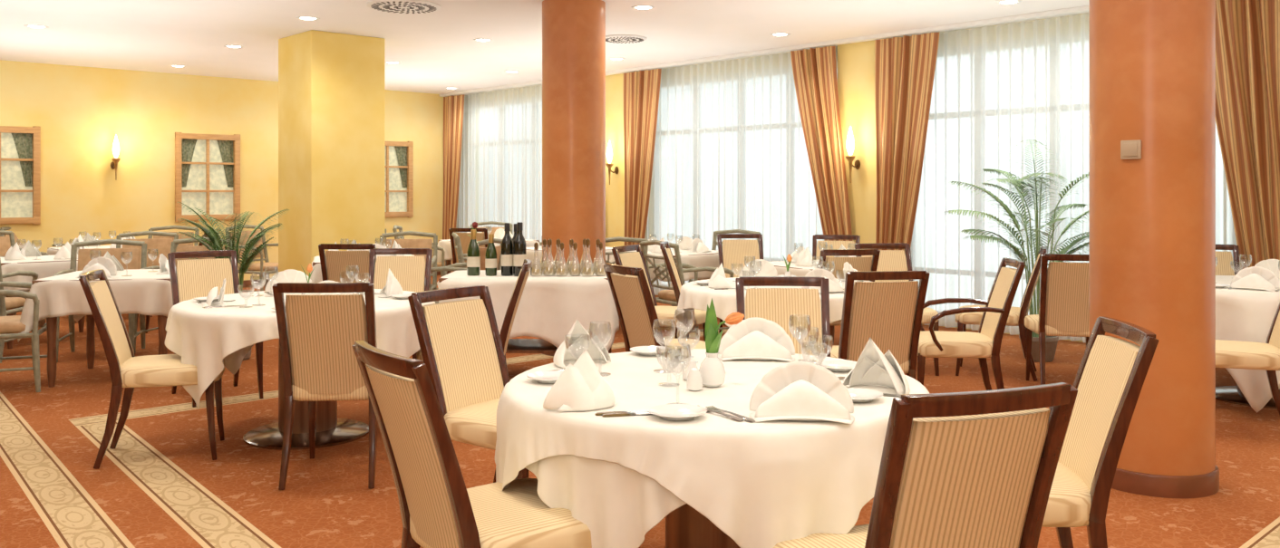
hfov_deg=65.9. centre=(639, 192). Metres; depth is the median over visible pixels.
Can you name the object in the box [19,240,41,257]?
folded napkin
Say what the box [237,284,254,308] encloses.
water goblet
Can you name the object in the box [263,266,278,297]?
wine glass
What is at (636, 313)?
dining chair
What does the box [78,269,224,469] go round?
dining chair
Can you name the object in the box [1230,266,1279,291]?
folded napkin
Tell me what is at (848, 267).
folded napkin
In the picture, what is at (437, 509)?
dining chair
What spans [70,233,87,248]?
folded napkin
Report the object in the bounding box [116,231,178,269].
armchair
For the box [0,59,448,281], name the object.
wall
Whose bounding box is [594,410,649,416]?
table knife
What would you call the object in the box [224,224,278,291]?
armchair
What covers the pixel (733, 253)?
dining chair
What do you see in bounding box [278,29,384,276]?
pillar
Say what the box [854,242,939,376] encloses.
dining chair
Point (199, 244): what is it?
dining chair
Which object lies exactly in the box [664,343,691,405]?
wine glass
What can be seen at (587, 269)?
carafe
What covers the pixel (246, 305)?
table knife
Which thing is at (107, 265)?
folded napkin
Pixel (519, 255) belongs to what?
wine bottle
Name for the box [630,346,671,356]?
bread plate
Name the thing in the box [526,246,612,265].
tablecloth
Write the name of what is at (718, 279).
folded napkin
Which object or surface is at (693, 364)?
salt shaker
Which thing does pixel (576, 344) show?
folded napkin
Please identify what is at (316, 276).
tablecloth
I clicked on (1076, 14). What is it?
wall
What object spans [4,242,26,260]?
folded napkin
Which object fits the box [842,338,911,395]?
folded napkin
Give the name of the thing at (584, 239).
carafe
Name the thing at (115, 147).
wall sconce
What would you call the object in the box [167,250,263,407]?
dining chair
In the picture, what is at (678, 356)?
wine glass
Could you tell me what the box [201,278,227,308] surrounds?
folded napkin
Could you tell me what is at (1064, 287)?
dining chair
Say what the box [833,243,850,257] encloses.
folded napkin
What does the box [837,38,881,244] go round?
wall
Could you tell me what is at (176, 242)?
armchair
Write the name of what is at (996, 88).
sheer curtain
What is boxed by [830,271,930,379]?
dining chair
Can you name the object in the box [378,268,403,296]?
folded napkin
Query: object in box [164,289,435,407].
tablecloth
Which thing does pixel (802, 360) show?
water goblet
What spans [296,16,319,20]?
recessed light
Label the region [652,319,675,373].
wine glass
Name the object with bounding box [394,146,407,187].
curtain
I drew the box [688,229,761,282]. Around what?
armchair
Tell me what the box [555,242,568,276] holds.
carafe
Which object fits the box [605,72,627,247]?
wall
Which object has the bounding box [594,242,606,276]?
carafe
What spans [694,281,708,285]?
bread plate
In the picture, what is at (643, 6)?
recessed light
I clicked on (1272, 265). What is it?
folded napkin
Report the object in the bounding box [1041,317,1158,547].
dining chair
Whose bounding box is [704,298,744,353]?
tulip
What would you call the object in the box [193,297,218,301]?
bread plate
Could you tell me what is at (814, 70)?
curtain
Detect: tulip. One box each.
[300,263,313,282]
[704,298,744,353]
[783,254,792,271]
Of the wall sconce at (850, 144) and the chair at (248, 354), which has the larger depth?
the wall sconce at (850, 144)
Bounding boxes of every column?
[542,0,605,356]
[1089,0,1219,498]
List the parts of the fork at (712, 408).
handle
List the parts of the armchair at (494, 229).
backrest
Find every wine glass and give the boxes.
[251,272,266,306]
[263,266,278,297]
[588,320,611,377]
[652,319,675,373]
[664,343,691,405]
[673,309,695,358]
[788,315,810,361]
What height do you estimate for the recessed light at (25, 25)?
0.010 m
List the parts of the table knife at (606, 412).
handle, blade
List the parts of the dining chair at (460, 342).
backrest frame, backrest, seat, leg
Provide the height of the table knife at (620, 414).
0.007 m
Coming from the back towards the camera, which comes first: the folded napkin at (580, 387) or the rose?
the rose
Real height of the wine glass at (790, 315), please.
0.172 m
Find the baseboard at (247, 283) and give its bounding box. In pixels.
[24,271,440,299]
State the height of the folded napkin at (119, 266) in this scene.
0.156 m
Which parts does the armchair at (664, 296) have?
backrest frame, seat, armrest, seat frame, leg, armrest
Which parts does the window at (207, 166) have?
glass pane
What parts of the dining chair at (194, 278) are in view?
leg, leg, backrest frame, backrest, leg, leg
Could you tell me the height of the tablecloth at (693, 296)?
0.484 m
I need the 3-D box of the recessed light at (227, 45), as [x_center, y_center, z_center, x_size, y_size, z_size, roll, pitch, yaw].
[-4.450,-1.595,10.820,0.208,0.010,0.208,0,0,0]
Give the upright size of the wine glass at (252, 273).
0.172 m
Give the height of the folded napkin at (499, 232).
0.141 m
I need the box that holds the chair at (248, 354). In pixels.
[242,348,252,360]
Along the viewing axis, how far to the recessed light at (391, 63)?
12.15 m
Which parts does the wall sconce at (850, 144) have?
torch stem, lamp shade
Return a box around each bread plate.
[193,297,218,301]
[390,293,411,299]
[526,370,562,383]
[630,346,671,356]
[648,404,707,420]
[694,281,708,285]
[815,360,856,371]
[846,387,882,402]
[1215,283,1229,288]
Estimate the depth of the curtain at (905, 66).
9.84 m
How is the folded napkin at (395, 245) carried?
on the tablecloth at (316, 276)
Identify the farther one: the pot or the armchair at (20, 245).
the armchair at (20, 245)
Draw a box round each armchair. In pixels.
[0,226,64,299]
[0,230,48,315]
[0,259,38,363]
[0,281,47,392]
[52,239,146,362]
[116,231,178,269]
[134,237,231,353]
[147,225,199,246]
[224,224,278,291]
[379,231,437,301]
[392,225,446,290]
[430,238,502,303]
[451,232,466,268]
[470,221,513,234]
[605,236,648,264]
[640,240,733,339]
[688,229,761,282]
[917,257,1025,390]
[1215,243,1240,275]
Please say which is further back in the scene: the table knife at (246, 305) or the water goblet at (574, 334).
the table knife at (246, 305)
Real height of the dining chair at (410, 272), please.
0.947 m
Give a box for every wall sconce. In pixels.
[110,135,120,180]
[605,140,618,184]
[845,126,860,183]
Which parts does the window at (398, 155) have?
glass pane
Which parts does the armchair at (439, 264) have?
backrest frame, armrest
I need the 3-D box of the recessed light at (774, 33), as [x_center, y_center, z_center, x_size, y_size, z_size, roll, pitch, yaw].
[1.420,-1.595,10.000,0.208,0.010,0.208,0,0,0]
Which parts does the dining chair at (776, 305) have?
backrest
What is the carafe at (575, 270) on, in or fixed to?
on the tablecloth at (548, 307)
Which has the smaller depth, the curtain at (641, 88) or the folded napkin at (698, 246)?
the folded napkin at (698, 246)
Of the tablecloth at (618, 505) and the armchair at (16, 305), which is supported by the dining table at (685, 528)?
the tablecloth at (618, 505)
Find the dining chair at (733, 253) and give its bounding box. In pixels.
[717,233,763,332]
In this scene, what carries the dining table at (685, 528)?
on the floor
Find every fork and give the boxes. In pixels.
[697,405,743,421]
[705,406,755,422]
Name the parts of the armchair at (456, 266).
armrest, armrest, backrest frame, backrest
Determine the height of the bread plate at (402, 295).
0.017 m
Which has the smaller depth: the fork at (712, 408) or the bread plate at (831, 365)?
the fork at (712, 408)
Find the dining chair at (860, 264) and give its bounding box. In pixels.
[818,249,880,326]
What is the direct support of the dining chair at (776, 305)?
on the floor
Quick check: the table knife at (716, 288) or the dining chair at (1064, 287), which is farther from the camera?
the dining chair at (1064, 287)
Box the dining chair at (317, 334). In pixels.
[272,281,377,490]
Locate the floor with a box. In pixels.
[0,274,1279,547]
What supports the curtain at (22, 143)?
hanging from the window at (20, 147)
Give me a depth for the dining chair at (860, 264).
7.00 m
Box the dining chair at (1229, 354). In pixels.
[1215,302,1279,416]
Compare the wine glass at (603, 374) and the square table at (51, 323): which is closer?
the wine glass at (603, 374)
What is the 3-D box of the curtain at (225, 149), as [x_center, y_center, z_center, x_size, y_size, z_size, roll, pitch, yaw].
[-5.787,-0.423,13.810,0.300,0.713,0.018,0,0,-43]
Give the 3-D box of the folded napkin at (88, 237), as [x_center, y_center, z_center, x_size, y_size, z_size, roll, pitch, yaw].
[-6.060,0.521,10.854,0.119,0.156,0.208,0,0,37]
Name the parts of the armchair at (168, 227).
backrest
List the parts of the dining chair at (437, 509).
leg, backrest, backrest frame, seat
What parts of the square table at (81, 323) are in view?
leg, leg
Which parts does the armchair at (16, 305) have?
leg, backrest frame, seat frame, seat, armrest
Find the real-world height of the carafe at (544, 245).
0.258 m
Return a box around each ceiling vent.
[366,0,440,13]
[605,34,646,43]
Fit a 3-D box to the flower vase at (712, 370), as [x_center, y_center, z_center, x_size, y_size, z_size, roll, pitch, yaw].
[0.222,0.545,3.040,0.084,0.104,0.084,0,0,0]
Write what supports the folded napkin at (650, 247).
on the tablecloth at (700, 260)
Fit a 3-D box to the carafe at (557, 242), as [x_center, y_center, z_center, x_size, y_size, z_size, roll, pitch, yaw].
[-0.602,0.472,7.270,0.094,0.258,0.094,0,0,0]
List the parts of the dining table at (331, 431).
plate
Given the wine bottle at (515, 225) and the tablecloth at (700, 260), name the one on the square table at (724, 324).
the tablecloth at (700, 260)
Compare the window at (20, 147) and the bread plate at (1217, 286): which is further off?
the window at (20, 147)
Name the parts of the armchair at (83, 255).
leg, armrest, leg, seat frame, backrest frame, backrest, leg, leg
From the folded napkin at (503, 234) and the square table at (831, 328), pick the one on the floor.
the square table at (831, 328)
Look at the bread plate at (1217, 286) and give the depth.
6.20 m
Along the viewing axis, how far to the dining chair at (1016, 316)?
7.10 m
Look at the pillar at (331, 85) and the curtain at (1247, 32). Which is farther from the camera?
the pillar at (331, 85)
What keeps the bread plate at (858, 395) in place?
on the tablecloth at (763, 484)
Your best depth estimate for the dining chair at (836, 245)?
9.32 m
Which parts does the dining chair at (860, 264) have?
seat, backrest, backrest frame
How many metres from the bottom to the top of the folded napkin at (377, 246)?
0.141 m
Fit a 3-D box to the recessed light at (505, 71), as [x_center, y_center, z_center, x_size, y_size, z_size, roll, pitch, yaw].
[-1.700,-1.595,13.100,0.208,0.010,0.208,0,0,0]
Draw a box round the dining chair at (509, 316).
[416,259,532,373]
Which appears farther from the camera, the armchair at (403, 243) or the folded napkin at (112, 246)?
the folded napkin at (112, 246)
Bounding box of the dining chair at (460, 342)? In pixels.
[407,285,528,483]
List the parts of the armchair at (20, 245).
backrest frame, backrest, armrest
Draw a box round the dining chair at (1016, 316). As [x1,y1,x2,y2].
[955,246,1048,381]
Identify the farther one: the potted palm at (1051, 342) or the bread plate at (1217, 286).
the potted palm at (1051, 342)
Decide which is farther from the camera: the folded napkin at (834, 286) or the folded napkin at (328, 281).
the folded napkin at (834, 286)
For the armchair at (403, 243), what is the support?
on the floor
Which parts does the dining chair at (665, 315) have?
backrest frame, backrest, seat, leg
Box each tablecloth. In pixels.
[0,254,77,290]
[17,269,173,341]
[46,245,110,255]
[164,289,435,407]
[310,254,425,282]
[436,239,540,261]
[436,270,619,351]
[494,349,929,547]
[525,455,686,547]
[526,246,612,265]
[609,248,723,287]
[675,277,868,339]
[770,260,819,276]
[1215,275,1279,413]
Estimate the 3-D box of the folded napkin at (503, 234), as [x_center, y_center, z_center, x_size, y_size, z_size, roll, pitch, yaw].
[-1.639,0.521,12.248,0.119,0.156,0.208,0,0,30]
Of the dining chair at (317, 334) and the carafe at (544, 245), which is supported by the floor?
the dining chair at (317, 334)
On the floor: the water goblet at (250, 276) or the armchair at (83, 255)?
the armchair at (83, 255)
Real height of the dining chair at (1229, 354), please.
0.947 m
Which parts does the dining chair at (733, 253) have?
backrest frame, backrest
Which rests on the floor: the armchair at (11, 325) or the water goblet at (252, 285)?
the armchair at (11, 325)
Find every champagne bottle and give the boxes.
[466,229,480,275]
[484,233,496,276]
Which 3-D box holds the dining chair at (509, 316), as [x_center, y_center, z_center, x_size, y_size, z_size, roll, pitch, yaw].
[-0.953,0.879,5.727,0.646,0.947,0.477,0,0,-6]
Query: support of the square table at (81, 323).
on the floor
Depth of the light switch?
4.42 m
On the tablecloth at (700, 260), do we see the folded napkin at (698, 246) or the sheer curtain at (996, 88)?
the folded napkin at (698, 246)
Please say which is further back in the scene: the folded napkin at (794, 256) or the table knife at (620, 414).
the folded napkin at (794, 256)
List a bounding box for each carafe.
[530,242,542,276]
[540,239,549,274]
[543,238,556,276]
[553,238,562,270]
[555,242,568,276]
[566,239,576,274]
[569,242,581,276]
[579,238,589,269]
[581,238,594,276]
[592,239,602,270]
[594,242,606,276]
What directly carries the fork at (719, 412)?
on the tablecloth at (763, 484)
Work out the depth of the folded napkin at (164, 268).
7.31 m
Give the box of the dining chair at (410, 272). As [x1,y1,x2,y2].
[368,248,432,359]
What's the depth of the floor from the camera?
4.69 m
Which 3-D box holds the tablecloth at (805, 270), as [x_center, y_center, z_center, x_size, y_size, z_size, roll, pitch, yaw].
[1.552,0.806,8.250,1.055,0.414,1.049,0,0,-29]
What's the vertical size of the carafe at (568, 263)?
0.258 m
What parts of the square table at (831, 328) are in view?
leg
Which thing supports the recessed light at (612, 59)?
in the ceiling
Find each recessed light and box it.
[24,24,48,29]
[169,64,186,67]
[223,44,243,48]
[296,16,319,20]
[384,61,401,64]
[473,38,493,41]
[504,70,519,72]
[608,58,624,60]
[631,4,655,9]
[769,32,790,36]
[996,0,1021,4]
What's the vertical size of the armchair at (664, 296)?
0.938 m
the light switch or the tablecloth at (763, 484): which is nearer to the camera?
the tablecloth at (763, 484)
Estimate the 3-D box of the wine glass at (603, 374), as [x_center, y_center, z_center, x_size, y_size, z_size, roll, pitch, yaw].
[-0.130,0.511,3.220,0.076,0.172,0.076,0,0,0]
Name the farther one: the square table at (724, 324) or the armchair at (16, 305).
the square table at (724, 324)
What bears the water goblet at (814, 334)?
on the tablecloth at (763, 484)
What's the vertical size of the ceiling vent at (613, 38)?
0.023 m
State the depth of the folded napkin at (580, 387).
2.71 m
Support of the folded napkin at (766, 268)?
on the tablecloth at (693, 296)
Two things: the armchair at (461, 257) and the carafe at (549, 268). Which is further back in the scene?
the armchair at (461, 257)
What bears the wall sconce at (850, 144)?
attached to the wall at (1076, 14)
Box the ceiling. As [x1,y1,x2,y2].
[0,0,1089,95]
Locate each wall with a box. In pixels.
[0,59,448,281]
[467,14,1083,342]
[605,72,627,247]
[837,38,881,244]
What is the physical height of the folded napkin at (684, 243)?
0.141 m
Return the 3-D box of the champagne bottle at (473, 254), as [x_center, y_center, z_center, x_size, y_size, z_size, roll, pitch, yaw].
[-1.200,0.436,7.120,0.095,0.331,0.095,0,0,0]
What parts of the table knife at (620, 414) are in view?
handle, blade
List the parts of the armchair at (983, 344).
leg, armrest, seat, armrest, leg, leg, backrest, backrest frame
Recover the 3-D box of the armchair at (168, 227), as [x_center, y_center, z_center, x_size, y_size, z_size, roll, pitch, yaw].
[-5.606,0.878,11.658,0.636,0.948,0.664,0,0,-6]
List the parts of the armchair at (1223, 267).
backrest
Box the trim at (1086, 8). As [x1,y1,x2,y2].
[439,5,1089,96]
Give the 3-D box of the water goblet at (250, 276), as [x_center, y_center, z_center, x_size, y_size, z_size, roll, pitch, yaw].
[-2.208,0.542,5.701,0.082,0.118,0.082,0,0,0]
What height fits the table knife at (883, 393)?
0.007 m
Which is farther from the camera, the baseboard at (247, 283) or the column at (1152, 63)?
the baseboard at (247, 283)
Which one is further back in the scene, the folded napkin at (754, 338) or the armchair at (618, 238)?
the armchair at (618, 238)
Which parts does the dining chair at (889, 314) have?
seat, backrest, leg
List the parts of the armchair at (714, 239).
backrest frame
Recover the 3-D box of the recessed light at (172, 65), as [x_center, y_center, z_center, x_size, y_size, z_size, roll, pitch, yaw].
[-5.850,-1.595,12.500,0.208,0.010,0.208,0,0,0]
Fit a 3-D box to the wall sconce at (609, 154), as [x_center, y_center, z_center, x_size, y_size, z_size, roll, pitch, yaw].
[-0.372,-0.388,13.047,0.183,0.589,0.101,0,0,-43]
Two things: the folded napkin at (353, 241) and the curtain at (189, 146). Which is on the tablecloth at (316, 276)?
the folded napkin at (353, 241)
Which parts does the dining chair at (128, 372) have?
backrest frame, leg, backrest, leg, seat, leg, leg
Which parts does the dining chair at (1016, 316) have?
leg, leg, seat, leg, backrest, backrest frame, leg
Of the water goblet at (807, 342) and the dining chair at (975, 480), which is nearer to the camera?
the dining chair at (975, 480)
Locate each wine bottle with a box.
[500,223,513,276]
[512,223,517,274]
[513,222,526,276]
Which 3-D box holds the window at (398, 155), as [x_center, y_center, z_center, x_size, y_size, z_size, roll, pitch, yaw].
[-4.001,-0.205,15.517,0.860,1.210,0.207,0,0,-43]
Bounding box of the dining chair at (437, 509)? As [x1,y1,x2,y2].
[351,340,591,547]
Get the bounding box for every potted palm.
[177,202,289,360]
[941,139,1089,362]
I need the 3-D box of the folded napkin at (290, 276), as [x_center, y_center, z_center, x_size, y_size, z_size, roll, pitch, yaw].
[-2.101,0.530,5.915,0.275,0.141,0.120,0,0,-26]
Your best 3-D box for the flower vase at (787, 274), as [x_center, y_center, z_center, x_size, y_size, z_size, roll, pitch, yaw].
[0.950,0.556,6.350,0.068,0.090,0.068,0,0,0]
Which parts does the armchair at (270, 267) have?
backrest frame, backrest, armrest, seat frame, seat, leg, leg, armrest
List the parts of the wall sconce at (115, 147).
torch stem, lamp shade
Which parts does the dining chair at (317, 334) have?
leg, leg, backrest frame, backrest, seat, leg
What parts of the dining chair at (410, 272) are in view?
backrest, backrest frame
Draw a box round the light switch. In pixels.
[1120,139,1141,159]
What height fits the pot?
0.200 m
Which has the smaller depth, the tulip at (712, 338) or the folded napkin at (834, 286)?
the tulip at (712, 338)
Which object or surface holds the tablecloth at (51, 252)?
on the square table
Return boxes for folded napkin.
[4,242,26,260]
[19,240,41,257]
[53,241,77,259]
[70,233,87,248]
[75,239,86,254]
[78,256,118,278]
[83,232,100,246]
[103,251,124,271]
[109,237,126,248]
[155,253,176,274]
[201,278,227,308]
[264,269,312,294]
[304,280,352,294]
[347,240,364,251]
[363,243,390,258]
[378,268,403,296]
[390,240,404,256]
[494,228,504,239]
[500,231,513,239]
[543,349,614,411]
[553,319,610,368]
[647,236,657,251]
[650,237,666,252]
[676,236,693,250]
[691,238,711,252]
[707,263,732,288]
[717,317,795,362]
[738,259,777,278]
[749,361,854,425]
[783,245,804,263]
[795,247,817,266]
[801,268,843,293]
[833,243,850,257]
[841,261,863,283]
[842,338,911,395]
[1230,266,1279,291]
[1254,259,1279,280]
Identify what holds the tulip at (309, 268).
on the flower vase
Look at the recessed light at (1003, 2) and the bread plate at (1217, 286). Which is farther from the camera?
the recessed light at (1003, 2)
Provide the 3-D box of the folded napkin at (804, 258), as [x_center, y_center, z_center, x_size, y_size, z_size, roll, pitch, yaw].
[1.337,0.521,8.036,0.119,0.156,0.208,0,0,-40]
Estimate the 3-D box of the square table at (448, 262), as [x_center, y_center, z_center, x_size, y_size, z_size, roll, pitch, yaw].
[-1.900,0.978,12.400,0.900,0.745,0.900,0,0,-43]
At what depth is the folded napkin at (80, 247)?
9.25 m
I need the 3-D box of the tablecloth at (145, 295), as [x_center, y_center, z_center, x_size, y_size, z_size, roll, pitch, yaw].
[-3.779,0.806,7.250,1.055,0.414,1.049,0,0,-10]
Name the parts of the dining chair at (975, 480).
seat, backrest, backrest frame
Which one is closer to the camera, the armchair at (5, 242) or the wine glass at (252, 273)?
the wine glass at (252, 273)
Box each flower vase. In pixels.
[698,351,726,387]
[784,271,791,276]
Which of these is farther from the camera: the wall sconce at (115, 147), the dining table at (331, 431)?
the wall sconce at (115, 147)
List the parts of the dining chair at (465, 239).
backrest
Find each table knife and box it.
[203,304,246,308]
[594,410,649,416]
[601,412,650,416]
[714,288,736,290]
[882,393,901,396]
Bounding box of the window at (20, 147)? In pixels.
[0,126,40,224]
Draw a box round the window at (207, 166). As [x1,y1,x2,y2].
[174,132,240,222]
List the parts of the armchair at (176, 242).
leg, seat frame, armrest, backrest frame, backrest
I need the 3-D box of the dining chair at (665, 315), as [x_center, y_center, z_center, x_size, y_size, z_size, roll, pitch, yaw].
[0.159,0.879,7.329,0.646,0.947,0.477,0,0,25]
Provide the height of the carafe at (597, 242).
0.258 m
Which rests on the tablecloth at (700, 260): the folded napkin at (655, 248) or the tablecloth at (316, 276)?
the folded napkin at (655, 248)
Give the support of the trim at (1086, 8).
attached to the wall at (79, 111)
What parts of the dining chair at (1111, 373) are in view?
leg, seat, leg, backrest, backrest frame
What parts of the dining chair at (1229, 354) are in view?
seat, leg, backrest frame, backrest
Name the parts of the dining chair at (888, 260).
backrest frame, backrest, seat, leg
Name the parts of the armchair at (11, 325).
armrest, armrest, seat, seat frame, leg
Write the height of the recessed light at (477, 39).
0.010 m
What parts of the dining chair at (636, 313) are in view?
backrest, backrest frame, seat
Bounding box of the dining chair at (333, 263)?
[318,243,376,282]
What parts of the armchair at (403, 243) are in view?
backrest, armrest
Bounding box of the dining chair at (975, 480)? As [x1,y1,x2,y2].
[773,382,1077,547]
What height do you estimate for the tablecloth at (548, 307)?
0.670 m
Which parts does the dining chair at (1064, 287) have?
leg, leg, seat, backrest frame, backrest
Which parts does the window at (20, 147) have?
glass pane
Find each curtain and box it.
[11,133,32,186]
[181,138,197,187]
[216,140,233,187]
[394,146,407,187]
[442,94,464,272]
[455,85,542,270]
[623,68,661,245]
[644,46,837,295]
[790,45,852,241]
[874,31,940,252]
[910,13,1241,342]
[1215,0,1279,270]
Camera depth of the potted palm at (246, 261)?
7.91 m
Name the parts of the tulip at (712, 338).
stem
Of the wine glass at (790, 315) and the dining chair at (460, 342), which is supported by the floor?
the dining chair at (460, 342)
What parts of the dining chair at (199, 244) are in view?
leg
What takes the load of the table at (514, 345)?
on the floor
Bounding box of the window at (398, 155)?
[384,141,413,217]
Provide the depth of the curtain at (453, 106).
15.90 m
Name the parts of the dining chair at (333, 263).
backrest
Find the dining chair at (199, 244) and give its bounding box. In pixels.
[136,235,209,333]
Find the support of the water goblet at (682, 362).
on the tablecloth at (763, 484)
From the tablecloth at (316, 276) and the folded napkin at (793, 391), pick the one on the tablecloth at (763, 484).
the folded napkin at (793, 391)
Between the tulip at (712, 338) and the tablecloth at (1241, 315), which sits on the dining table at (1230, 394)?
the tablecloth at (1241, 315)
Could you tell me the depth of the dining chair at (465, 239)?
11.15 m
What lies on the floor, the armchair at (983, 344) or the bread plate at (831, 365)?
the armchair at (983, 344)
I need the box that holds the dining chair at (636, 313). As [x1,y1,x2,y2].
[603,263,706,351]
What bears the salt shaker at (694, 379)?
on the tablecloth at (763, 484)
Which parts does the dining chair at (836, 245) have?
backrest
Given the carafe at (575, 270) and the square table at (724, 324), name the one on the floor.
the square table at (724, 324)
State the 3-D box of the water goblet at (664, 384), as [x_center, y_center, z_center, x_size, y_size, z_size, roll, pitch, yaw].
[0.090,0.538,3.050,0.082,0.118,0.082,0,0,0]
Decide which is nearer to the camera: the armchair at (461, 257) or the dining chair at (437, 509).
the dining chair at (437, 509)
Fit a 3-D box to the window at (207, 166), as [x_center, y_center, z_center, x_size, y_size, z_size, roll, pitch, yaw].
[-6.002,-0.205,13.660,0.860,1.210,0.207,0,0,-43]
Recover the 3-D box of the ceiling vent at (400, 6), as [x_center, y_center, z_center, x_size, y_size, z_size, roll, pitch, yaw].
[-2.020,-1.589,8.450,0.620,0.023,0.620,0,0,0]
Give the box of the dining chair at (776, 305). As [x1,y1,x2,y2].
[735,276,830,357]
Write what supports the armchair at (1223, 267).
on the floor
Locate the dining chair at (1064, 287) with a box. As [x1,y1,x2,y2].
[1024,253,1089,385]
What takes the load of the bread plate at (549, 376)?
on the tablecloth at (763, 484)
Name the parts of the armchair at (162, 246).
backrest frame, backrest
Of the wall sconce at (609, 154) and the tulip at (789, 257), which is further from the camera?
the wall sconce at (609, 154)
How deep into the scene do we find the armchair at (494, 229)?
13.63 m
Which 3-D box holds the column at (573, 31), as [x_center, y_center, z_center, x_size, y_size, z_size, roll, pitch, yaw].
[-0.560,-0.125,8.350,0.564,2.950,0.564,0,0,0]
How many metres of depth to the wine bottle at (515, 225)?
7.20 m
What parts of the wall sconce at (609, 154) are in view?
torch stem, lamp shade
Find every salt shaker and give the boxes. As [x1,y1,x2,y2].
[682,359,697,380]
[686,368,702,391]
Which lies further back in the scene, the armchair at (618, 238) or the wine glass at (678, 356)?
the armchair at (618, 238)
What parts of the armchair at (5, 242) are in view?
backrest, backrest frame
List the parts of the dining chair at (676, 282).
backrest frame, backrest, leg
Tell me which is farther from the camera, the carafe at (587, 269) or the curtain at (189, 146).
the curtain at (189, 146)
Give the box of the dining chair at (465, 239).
[448,228,488,271]
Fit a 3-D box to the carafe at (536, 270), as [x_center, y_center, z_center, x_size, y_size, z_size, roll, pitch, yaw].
[-0.740,0.480,7.040,0.088,0.242,0.088,0,0,0]
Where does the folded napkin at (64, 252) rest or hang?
on the tablecloth at (47, 269)
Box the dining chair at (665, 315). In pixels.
[611,244,706,341]
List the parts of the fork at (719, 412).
handle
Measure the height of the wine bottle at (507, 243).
0.378 m
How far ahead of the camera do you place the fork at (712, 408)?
2.63 m
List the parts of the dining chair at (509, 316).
seat, backrest frame, backrest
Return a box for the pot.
[1018,334,1058,362]
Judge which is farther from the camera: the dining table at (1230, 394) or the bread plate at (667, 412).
the dining table at (1230, 394)
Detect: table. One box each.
[0,260,100,349]
[31,279,170,387]
[242,342,368,450]
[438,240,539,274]
[438,278,611,353]
[647,252,726,332]
[665,504,740,547]
[774,265,834,345]
[1215,384,1279,409]
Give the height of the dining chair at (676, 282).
0.947 m
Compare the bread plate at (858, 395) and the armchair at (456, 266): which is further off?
the armchair at (456, 266)
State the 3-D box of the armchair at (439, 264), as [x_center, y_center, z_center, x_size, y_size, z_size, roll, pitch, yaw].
[-2.756,0.883,12.394,0.662,0.938,0.636,0,0,-6]
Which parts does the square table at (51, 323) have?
leg, leg, leg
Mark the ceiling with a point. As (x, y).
(437, 51)
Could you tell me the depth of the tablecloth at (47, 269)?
8.56 m
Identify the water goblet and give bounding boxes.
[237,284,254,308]
[250,275,265,296]
[564,333,589,356]
[656,345,682,387]
[677,329,700,364]
[795,326,819,362]
[801,341,826,365]
[807,334,833,358]
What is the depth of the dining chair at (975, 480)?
2.05 m
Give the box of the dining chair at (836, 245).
[812,234,860,260]
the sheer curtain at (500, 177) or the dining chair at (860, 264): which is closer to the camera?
the dining chair at (860, 264)
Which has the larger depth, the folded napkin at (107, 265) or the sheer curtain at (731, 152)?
the sheer curtain at (731, 152)
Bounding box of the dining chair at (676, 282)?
[659,241,682,339]
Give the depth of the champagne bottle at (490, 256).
7.07 m
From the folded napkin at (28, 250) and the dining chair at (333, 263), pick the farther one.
the folded napkin at (28, 250)

